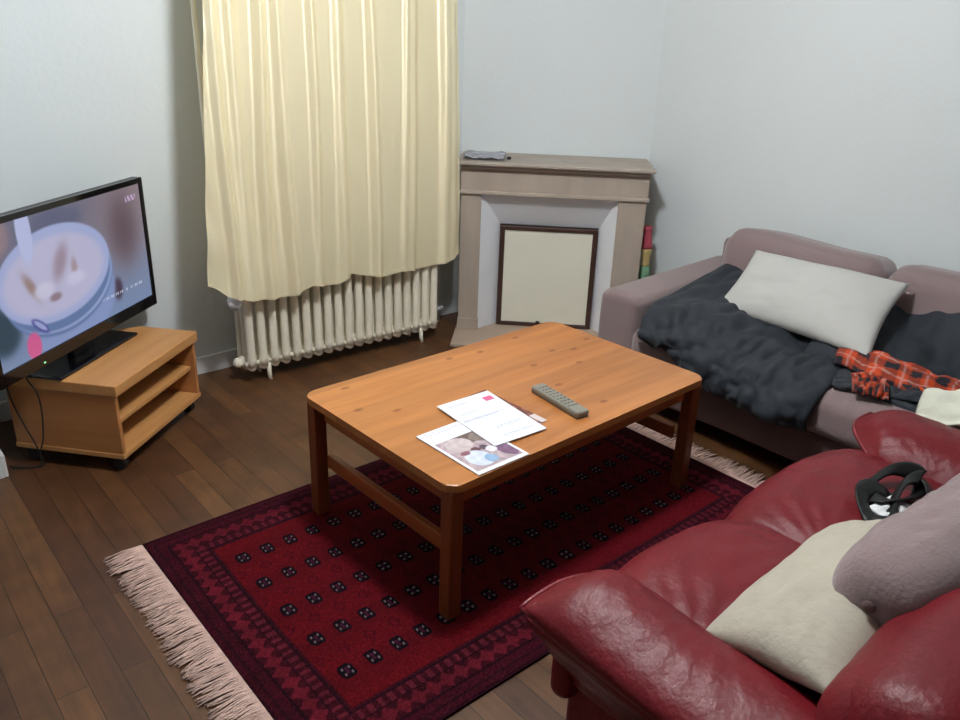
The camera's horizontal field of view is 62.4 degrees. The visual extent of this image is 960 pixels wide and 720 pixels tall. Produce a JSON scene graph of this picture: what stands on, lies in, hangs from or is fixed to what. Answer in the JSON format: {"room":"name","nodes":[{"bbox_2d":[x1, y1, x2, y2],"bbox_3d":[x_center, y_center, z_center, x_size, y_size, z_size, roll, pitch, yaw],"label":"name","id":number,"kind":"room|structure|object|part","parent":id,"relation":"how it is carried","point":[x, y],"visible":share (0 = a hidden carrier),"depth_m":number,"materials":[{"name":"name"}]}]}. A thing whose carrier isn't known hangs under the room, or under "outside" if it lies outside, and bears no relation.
{"room":"living room","nodes":[
{"label":"living room","id":0,"kind":"room"},
{"bbox_2d":[0,458,4,478],"bbox_3d":[-2.869,-0.501,1.703,2.752,2.500,0.495,-16,29,-38],"label":"wall pier","id":1,"kind":"object","parent":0,"point":[1,467],"visible":1,"depth_m":2.83,"materials":[{"name":"paint"}]},
{"bbox_2d":[0,0,464,401],"bbox_3d":[-1.840,-0.954,2.895,6.175,2.500,0.100,-16,29,-38],"label":"wall","id":2,"kind":"structure","parent":0,"point":[94,93],"depth_m":3.17,"materials":[{"name":"paint"}]},
{"bbox_2d":[0,449,8,476],"bbox_3d":[-1.857,0.308,3.003,0.014,0.085,0.481,-16,29,-38],"label":"baseboard","id":3,"kind":"structure","parent":2,"relation":"attached to","point":[3,461],"depth_m":2.83,"materials":[{"name":"white paint"}]},
{"bbox_2d":[0,348,236,421],"bbox_3d":[-1.148,-0.025,3.876,2.308,0.085,0.014,-16,29,-38],"label":"baseboard","id":4,"kind":"structure","parent":2,"relation":"attached to","point":[224,359],"depth_m":3.76,"materials":[{"name":"white paint"}]},
{"bbox_2d":[437,264,442,321],"bbox_3d":[-0.254,-1.349,4.000,0.131,2.500,0.306,6,23,9],"label":"pipes","id":5,"kind":"object","parent":2,"relation":"attached to","point":[439,307],"visible":0.13,"depth_m":4.48,"materials":[{"name":"white metal"}]},
{"bbox_3d":[-0.668,-2.131,3.157,1.440,0.034,0.331,-16,29,-38],"label":"curtain rod","id":6,"kind":"object","parent":2,"relation":"attached to","visible":0},
{"bbox_2d":[202,0,459,301],"bbox_3d":[-0.581,-1.211,3.387,1.373,1.852,0.070,-16,29,-38],"label":"curtain","id":7,"kind":"object","parent":6,"relation":"hanging from","point":[332,127],"visible":1,"depth_m":3.44,"materials":[{"name":"beige fabric"}]},
{"bbox_2d":[0,312,794,719],"bbox_3d":[0.245,1.262,1.117,6.175,0.100,6.650,-16,29,-38],"label":"floor","id":8,"kind":"structure","parent":0,"point":[74,646],"depth_m":2.66,"materials":[{"name":"brown wood"}]},
{"bbox_2d":[6,326,200,469],"bbox_3d":[-1.454,0.128,3.125,0.455,0.352,0.578,6,23,8],"label":"tv cabinet","id":9,"kind":"object","parent":8,"relation":"on","point":[110,407],"visible":0.92,"depth_m":2.91,"materials":[{"name":"brown wood"}]},
{"bbox_3d":[-1.498,0.213,2.868,0.428,0.232,0.018,6,23,8],"label":"panel","id":10,"kind":"part","parent":9,"relation":"part of","materials":[{"name":"brown wood"}]},
{"bbox_2d":[0,177,156,389],"bbox_3d":[-1.515,-0.299,2.906,0.190,0.598,0.930,6,23,8],"label":"television","id":11,"kind":"object","parent":9,"relation":"on","point":[75,267],"visible":1,"depth_m":2.86,"materials":[{"name":"black plastic"}]},
{"bbox_2d":[6,377,44,468],"bbox_3d":[-1.646,0.192,2.852,0.152,0.432,0.054,-2,23,-11],"label":"power cable","id":12,"kind":"object","parent":11,"relation":"hanging from","point":[30,384],"visible":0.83,"depth_m":2.87,"materials":[{"name":"black plastic"}]},
{"bbox_3d":[-1.449,-0.015,3.066,0.455,0.042,0.578,6,23,8],"label":"panel","id":13,"kind":"part","parent":9,"relation":"part of","materials":[{"name":"brown wood"}]},
{"bbox_3d":[-1.457,0.228,3.165,0.437,0.020,0.568,6,23,8],"label":"panel","id":14,"kind":"part","parent":9,"relation":"part of","materials":[{"name":"brown wood"}]},
{"bbox_2d":[118,363,190,422],"bbox_3d":[-1.456,0.112,3.118,0.400,0.018,0.528,6,23,8],"label":"shelf","id":15,"kind":"object","parent":9,"relation":"attached to","point":[138,395],"depth_m":3.12,"materials":[{"name":"brown wood"}]},
{"bbox_3d":[-1.313,0.020,3.353,0.238,0.232,0.018,6,23,8],"label":"panel","id":16,"kind":"part","parent":9,"relation":"part of","materials":[{"name":"brown wood"}]},
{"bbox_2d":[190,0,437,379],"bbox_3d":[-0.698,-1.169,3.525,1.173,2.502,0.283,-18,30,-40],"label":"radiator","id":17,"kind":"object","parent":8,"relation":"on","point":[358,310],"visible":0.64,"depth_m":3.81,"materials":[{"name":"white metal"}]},
{"bbox_3d":[-1.073,-0.275,3.453,0.063,0.079,0.162,-7,24,-21],"label":"valve knob","id":18,"kind":"part","parent":17,"relation":"part of","materials":[{"name":"white plastic"}]},
{"bbox_2d":[103,423,765,719],"bbox_3d":[0.017,0.548,2.679,2.139,0.016,1.148,-16,29,-38],"label":"rug","id":19,"kind":"object","parent":8,"relation":"on","point":[334,614],"visible":0.65,"depth_m":2.39,"materials":[{"name":"fabric"}]},
{"bbox_2d":[307,322,701,620],"bbox_3d":[0.105,0.287,2.745,1.176,0.438,0.743,-17,29,-39],"label":"coffee table","id":20,"kind":"object","parent":19,"relation":"on","point":[384,411],"visible":0.98,"depth_m":2.58,"materials":[{"name":"brown wood"}]},
{"bbox_3d":[-0.535,0.324,2.628,0.045,0.414,0.045,-17,29,-39],"label":"leg","id":21,"kind":"part","parent":20,"relation":"part of","materials":[{"name":"brown wood"}]},
{"bbox_3d":[-0.080,0.529,2.170,0.045,0.414,0.045,-17,29,-39],"label":"leg","id":22,"kind":"part","parent":20,"relation":"part of","materials":[{"name":"brown wood"}]},
{"bbox_2d":[416,421,528,475],"bbox_3d":[-0.024,0.243,2.256,0.193,0.004,0.280,-16,29,-38],"label":"magazine","id":23,"kind":"object","parent":20,"relation":"on","point":[455,441],"visible":1,"depth_m":2.23,"materials":[{"name":"white paper"}]},
{"bbox_2d":[437,391,546,446],"bbox_3d":[0.034,0.173,2.420,0.206,0.003,0.315,-14,27,-34],"label":"letter","id":24,"kind":"object","parent":20,"relation":"on","point":[485,414],"visible":1,"depth_m":2.41,"materials":[{"name":"white paper"}]},
{"bbox_2d":[464,390,546,423],"bbox_3d":[0.067,0.157,2.477,0.131,0.002,0.292,-16,29,-38],"label":"leaflet","id":25,"kind":"object","parent":20,"relation":"on","point":[533,416],"visible":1,"depth_m":2.46,"materials":[{"name":"white paper"}]},
{"bbox_2d":[532,383,588,418],"bbox_3d":[0.253,0.128,2.532,0.052,0.026,0.236,-12,26,-31],"label":"remote control","id":26,"kind":"object","parent":20,"relation":"on","point":[577,411],"visible":1,"depth_m":2.51,"materials":[{"name":"grey plastic"}]},
{"bbox_3d":[0.743,0.272,2.870,0.045,0.414,0.045,-17,29,-39],"label":"leg","id":27,"kind":"part","parent":20,"relation":"part of","materials":[{"name":"brown wood"}]},
{"bbox_2d":[450,151,656,346],"bbox_3d":[0.371,-0.580,4.242,1.003,0.938,0.570,4,22,3],"label":"fireplace","id":28,"kind":"object","parent":8,"relation":"on","point":[608,195],"visible":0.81,"depth_m":4.16,"materials":[{"name":"beige stone"}]},
{"bbox_2d":[463,150,505,158],"bbox_3d":[0.027,-1.072,4.135,0.210,0.020,0.240,4,22,3],"label":"packet","id":29,"kind":"object","parent":28,"relation":"on","point":[474,154],"visible":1,"depth_m":4.10,"materials":[{"name":"grey"}]},
{"bbox_3d":[0.050,-0.545,4.319,0.013,0.752,0.165,22,30,40],"label":"slip panel","id":30,"kind":"part","parent":28,"relation":"part of","materials":[{"name":"white paint"}]},
{"bbox_2d":[496,225,597,329],"bbox_3d":[0.361,-0.447,4.353,0.524,0.564,0.050,4,22,3],"label":"picture frame","id":31,"kind":"object","parent":28,"relation":"on","point":[546,274],"visible":0.87,"depth_m":4.35,"materials":[{"name":"brown wood"}]},
{"bbox_3d":[0.363,-0.790,4.193,0.707,0.182,0.134,4,22,3],"label":"head panel","id":32,"kind":"part","parent":28,"relation":"part of","materials":[{"name":"white paint"}]},
{"bbox_2d":[459,151,656,176],"bbox_3d":[0.393,-1.028,4.150,1.003,0.038,0.399,4,22,3],"label":"mantel shelf","id":33,"kind":"object","parent":28,"relation":"attached to","point":[519,163],"depth_m":4.02,"materials":[{"name":"beige stone"}]},
{"bbox_3d":[0.667,-0.507,4.283,0.011,0.752,0.154,-11,26,-28],"label":"slip panel","id":34,"kind":"part","parent":28,"relation":"part of","materials":[{"name":"white paint"}]},
{"bbox_2d":[638,225,652,278],"bbox_3d":[0.883,-0.419,4.309,0.066,0.625,0.060,4,22,5],"label":"pennant","id":35,"kind":"object","parent":8,"relation":"on","point":[646,249],"visible":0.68,"depth_m":4.22,"materials":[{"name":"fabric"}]},
{"bbox_2d":[520,410,959,719],"bbox_3d":[0.979,0.563,1.819,1.619,0.709,1.002,-16,29,-38],"label":"leather sofa","id":36,"kind":"object","parent":8,"relation":"on","point":[631,642],"visible":0.82,"depth_m":1.53,"materials":[{"name":"red leather"}]},
{"bbox_3d":[0.229,0.609,1.704,0.176,0.210,0.060,-16,29,-38],"label":"arm","id":37,"kind":"part","parent":36,"relation":"part of","materials":[{"name":"red leather"}]},
{"bbox_3d":[0.427,0.734,1.337,0.101,0.183,0.945,-16,29,-38],"label":"arm","id":38,"kind":"part","parent":36,"relation":"part of","materials":[{"name":"red leather"}]},
{"bbox_3d":[0.518,0.850,1.474,0.150,0.350,0.845,-16,29,-38],"label":"arm","id":39,"kind":"part","parent":36,"relation":"part of","materials":[{"name":"red leather"}]},
{"bbox_2d":[618,519,821,700],"bbox_3d":[0.619,0.664,1.751,0.585,0.370,0.692,-16,29,-38],"label":"seat cushion","id":40,"kind":"object","parent":36,"relation":"on","point":[701,569],"depth_m":1.78,"materials":[{"name":"red leather"}]},
{"bbox_2d":[706,519,881,693],"bbox_3d":[0.731,0.463,1.595,0.655,0.208,0.295,-16,29,-38],"label":"cushion","id":41,"kind":"object","parent":36,"relation":"on","point":[793,622],"visible":0.7,"depth_m":1.46,"materials":[{"name":"beige fabric"}]},
{"bbox_2d":[832,473,959,625],"bbox_3d":[0.984,0.346,1.583,0.730,0.238,0.230,-13,27,-32],"label":"bolster cushion","id":42,"kind":"object","parent":41,"relation":"on","point":[910,558],"visible":0.7,"depth_m":1.41,"materials":[{"name":"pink fabric"}]},
{"bbox_2d":[726,449,942,543],"bbox_3d":[1.071,0.532,2.115,0.625,0.369,0.692,-16,29,-38],"label":"seat cushion","id":43,"kind":"object","parent":36,"relation":"on","point":[814,493],"depth_m":2.11,"materials":[{"name":"red leather"}]},
{"bbox_2d":[815,587,959,719],"bbox_3d":[0.822,0.584,1.343,0.710,0.396,0.306,-16,29,-38],"label":"cushion","id":44,"kind":"object","parent":36,"relation":"on","point":[909,668],"depth_m":1.19,"materials":[{"name":"red leather"}]},
{"bbox_2d":[870,495,910,515],"bbox_3d":[1.039,0.375,2.007,0.125,0.024,0.072,-11,26,-29],"label":"tissue","id":45,"kind":"object","parent":36,"relation":"on","point":[878,508],"visible":0.52,"depth_m":2.00,"materials":[{"name":"white paper"}]},
{"bbox_2d":[855,461,933,520],"bbox_3d":[1.063,0.355,2.027,0.317,0.084,0.189,-16,29,-38],"label":"strap","id":46,"kind":"object","parent":36,"relation":"on","point":[867,490],"visible":0.68,"depth_m":2.05,"materials":[{"name":"black"}]},
{"bbox_2d":[598,228,959,461],"bbox_3d":[1.471,-0.008,3.181,0.952,0.763,1.881,-16,29,-38],"label":"fabric sofa","id":47,"kind":"object","parent":8,"relation":"on","point":[623,309],"visible":0.26,"depth_m":3.20,"materials":[{"name":"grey fabric"}]},
{"bbox_3d":[0.935,-0.188,3.798,0.900,0.494,0.216,-16,29,-38],"label":"armrest","id":48,"kind":"part","parent":47,"relation":"part of","materials":[{"name":"pink fabric"}]},
{"bbox_2d":[631,329,702,387],"bbox_3d":[1.145,-0.047,3.384,0.725,0.198,0.735,-16,29,-38],"label":"seat cushion","id":49,"kind":"object","parent":47,"relation":"on","point":[638,345],"depth_m":3.34,"materials":[{"name":"fabric"}]},
{"bbox_3d":[1.796,-0.075,3.417,0.140,0.590,1.750,-16,29,-38],"label":"rest frame","id":50,"kind":"part","parent":47,"relation":"part of","materials":[{"name":"pink fabric"}]},
{"bbox_2d":[636,264,842,432],"bbox_3d":[1.124,-0.087,3.221,0.713,0.351,0.860,-16,29,-38],"label":"duvet","id":51,"kind":"object","parent":47,"relation":"on","point":[765,370],"visible":0.81,"depth_m":3.04,"materials":[{"name":"fabric"}]},
{"bbox_2d":[725,250,909,354],"bbox_3d":[1.298,-0.245,3.147,0.330,0.245,0.700,-16,29,-38],"label":"pillow","id":52,"kind":"object","parent":51,"relation":"on","point":[838,307],"visible":1,"depth_m":3.06,"materials":[{"name":"white fabric"}]},
{"bbox_2d":[721,228,896,278],"bbox_3d":[1.419,-0.328,3.516,0.319,0.430,0.735,-16,29,-38],"label":"cushion","id":53,"kind":"object","parent":47,"relation":"on","point":[741,246],"depth_m":3.40,"materials":[{"name":"pink fabric"}]},
{"bbox_2d":[805,305,959,412],"bbox_3d":[1.579,0.011,2.825,0.639,0.334,0.846,-16,29,-38],"label":"blanket","id":54,"kind":"object","parent":47,"relation":"on","point":[911,354],"visible":0.65,"depth_m":2.88,"materials":[{"name":"fabric"}]},
{"bbox_2d":[806,386,959,449],"bbox_3d":[1.623,0.181,2.875,0.722,0.198,0.725,-16,29,-38],"label":"seat cushion","id":55,"kind":"object","parent":47,"relation":"on","point":[831,420],"depth_m":2.77,"materials":[{"name":"pink fabric"}]},
{"bbox_2d":[888,265,959,314],"bbox_3d":[1.896,-0.098,3.006,0.319,0.425,0.725,-16,29,-38],"label":"cushion","id":56,"kind":"object","parent":47,"relation":"on","point":[930,289],"depth_m":3.02,"materials":[{"name":"pink fabric"}]},
{"bbox_2d":[915,388,959,426],"bbox_3d":[1.728,0.192,2.446,0.420,0.157,0.633,-16,29,-38],"label":"cloth","id":57,"kind":"object","parent":47,"relation":"on","point":[943,406],"visible":0.88,"depth_m":2.52,"materials":[{"name":"white fabric"}]},
{"bbox_2d":[458,0,666,292],"bbox_3d":[0.420,-1.412,4.215,0.725,2.500,0.725,-16,29,-38],"label":"wall","id":58,"kind":"structure","parent":0,"point":[550,77],"depth_m":4.18,"materials":[{"name":"paint"}]},
{"bbox_2d":[639,0,959,275],"bbox_3d":[2.595,-0.618,2.481,0.100,2.500,6.450,-16,29,-38],"label":"wall","id":59,"kind":"structure","parent":0,"point":[834,122],"depth_m":3.59,"materials":[{"name":"paint"}]}
]}

